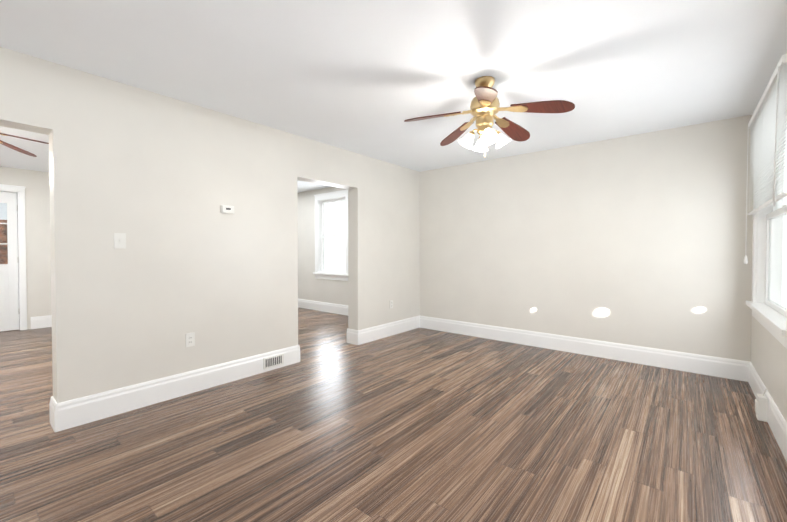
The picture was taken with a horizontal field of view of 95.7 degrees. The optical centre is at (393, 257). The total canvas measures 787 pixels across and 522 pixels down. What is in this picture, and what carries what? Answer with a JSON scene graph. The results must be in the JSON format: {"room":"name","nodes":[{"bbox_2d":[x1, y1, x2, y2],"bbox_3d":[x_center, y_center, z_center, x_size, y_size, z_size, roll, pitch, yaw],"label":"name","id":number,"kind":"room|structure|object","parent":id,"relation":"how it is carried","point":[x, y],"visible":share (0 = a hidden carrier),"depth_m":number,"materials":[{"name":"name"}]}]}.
{"room":"empty living room","nodes":[
{"label":"empty living room","id":0,"kind":"room"},
{"bbox_2d":[0,166,51,329],"bbox_3d":[-5.306,-0.125,6.202,0.150,2.500,6.527,1,1,39],"label":"wall","id":1,"kind":"structure","parent":0,"point":[37,227],"depth_m":5.65,"materials":[{"name":"paint"}]},
{"bbox_2d":[0,192,18,331],"bbox_3d":[-6.065,0.073,5.225,0.112,2.120,0.785,1,1,39],"label":"door","id":2,"kind":"structure","parent":1,"relation":"in","point":[9,306],"depth_m":5.47,"materials":[{"name":"white paint"}]},
{"bbox_2d":[0,184,26,329],"bbox_3d":[-6.083,0.026,5.234,0.180,2.230,0.960,1,1,39],"label":"door frame","id":3,"kind":"structure","parent":1,"relation":"attached to","point":[21,235],"depth_m":5.51,"materials":[{"name":"white paint"}]},
{"bbox_2d":[0,47,419,402],"bbox_3d":[-1.718,-0.075,3.264,0.180,2.500,6.527,1,1,39],"label":"wall","id":4,"kind":"structure","parent":0,"point":[159,180],"depth_m":3.00,"materials":[{"name":"paint"}]},
{"bbox_2d":[114,233,125,248],"bbox_3d":[-2.062,-0.123,2.688,0.016,0.116,0.072,1,1,39],"label":"switch plate","id":5,"kind":"object","parent":4,"relation":"attached to","point":[119,240],"visible":1,"depth_m":2.69,"materials":[{"name":"white plastic"}]},
{"bbox_2d":[186,332,194,346],"bbox_3d":[-1.756,0.716,3.081,0.008,0.116,0.072,1,1,39],"label":"electrical outlet plate","id":6,"kind":"object","parent":4,"relation":"attached to","point":[190,339],"visible":1,"depth_m":3.08,"materials":[{"name":"white plastic"}]},
{"bbox_2d":[221,205,233,213],"bbox_3d":[-1.540,-0.442,3.309,0.030,0.075,0.120,1,1,39],"label":"thermostat","id":7,"kind":"object","parent":4,"relation":"attached to","point":[227,209],"visible":0.98,"depth_m":3.30,"materials":[{"name":"white plastic"}]},
{"bbox_2d":[0,307,786,521],"bbox_3d":[-1.951,1.219,3.589,9.900,0.100,8.000,1,1,39],"label":"floor","id":8,"kind":"structure","parent":0,"point":[416,425],"depth_m":2.28,"materials":[{"name":"brown wood"}]},
{"bbox_2d":[755,389,767,421],"bbox_3d":[2.691,1.070,2.608,0.058,0.230,0.090,1,1,39],"label":"electrical outlet box","id":9,"kind":"object","parent":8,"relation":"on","point":[761,406],"visible":1,"depth_m":2.58,"materials":[{"name":"white plastic"}]},
{"bbox_2d":[0,0,786,192],"bbox_3d":[-1.951,-1.380,3.545,9.900,0.100,8.000,1,1,39],"label":"ceiling","id":10,"kind":"structure","parent":0,"point":[366,77],"depth_m":2.38,"materials":[{"name":"paint"}]},
{"bbox_2d":[0,133,48,156],"bbox_3d":[-3.662,-1.038,2.952,1.154,0.564,1.114,1,1,39],"label":"fan","id":11,"kind":"object","parent":10,"relation":"hanging from","point":[16,148],"visible":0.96,"depth_m":3.33,"materials":[{"name":"brown wood"}]},
{"bbox_2d":[404,76,574,157],"bbox_3d":[0.719,-1.034,2.660,1.138,0.564,1.144,1,1,39],"label":"fan","id":12,"kind":"object","parent":10,"relation":"hanging from","point":[485,108],"visible":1,"depth_m":2.60,"materials":[{"name":"brown wood"}]},
{"bbox_2d":[297,115,753,361],"bbox_3d":[0.135,-0.123,6.061,8.748,2.500,0.150,1,1,39],"label":"wall","id":13,"kind":"structure","parent":0,"point":[638,240],"depth_m":4.12,"materials":[{"name":"paint"}]},
{"bbox_2d":[313,190,347,280],"bbox_3d":[-1.196,-0.416,7.111,1.050,1.732,0.205,1,1,39],"label":"room window","id":14,"kind":"structure","parent":13,"relation":"in","point":[321,200],"depth_m":7.24,"materials":[{"name":"white paint"}]},
{"bbox_2d":[31,299,786,461],"bbox_3d":[-1.933,1.075,3.556,8.448,0.190,6.377,1,1,39],"label":"baseboard","id":15,"kind":"structure","parent":13,"relation":"attached to","point":[65,415],"depth_m":3.53,"materials":[{"name":"white paint"}]},
{"bbox_2d":[263,353,283,368],"bbox_3d":[-1.239,1.077,3.688,0.014,0.110,0.230,1,1,39],"label":"air vent register","id":16,"kind":"object","parent":15,"relation":"attached to","point":[273,361],"visible":1,"depth_m":3.68,"materials":[{"name":"white plastic"}]},
{"bbox_2d":[751,52,786,421],"bbox_3d":[1.346,-0.033,0.755,0.150,2.500,6.527,1,1,39],"label":"wall","id":17,"kind":"structure","parent":0,"point":[769,356],"depth_m":2.57,"materials":[{"name":"paint"}]},
{"bbox_2d":[744,54,786,348],"bbox_3d":[2.786,-0.345,2.575,0.234,1.762,1.565,1,1,39],"label":"window","id":18,"kind":"structure","parent":17,"relation":"in","point":[767,123],"depth_m":2.88,"materials":[{"name":"white paint"}]},
{"label":"outside","id":19,"kind":"structure","parent":0,"visible":0},
{"bbox_2d":[0,203,7,263],"bbox_3d":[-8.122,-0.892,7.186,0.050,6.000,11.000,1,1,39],"label":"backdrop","id":20,"kind":"structure","parent":19,"point":[4,247],"depth_m":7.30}
]}

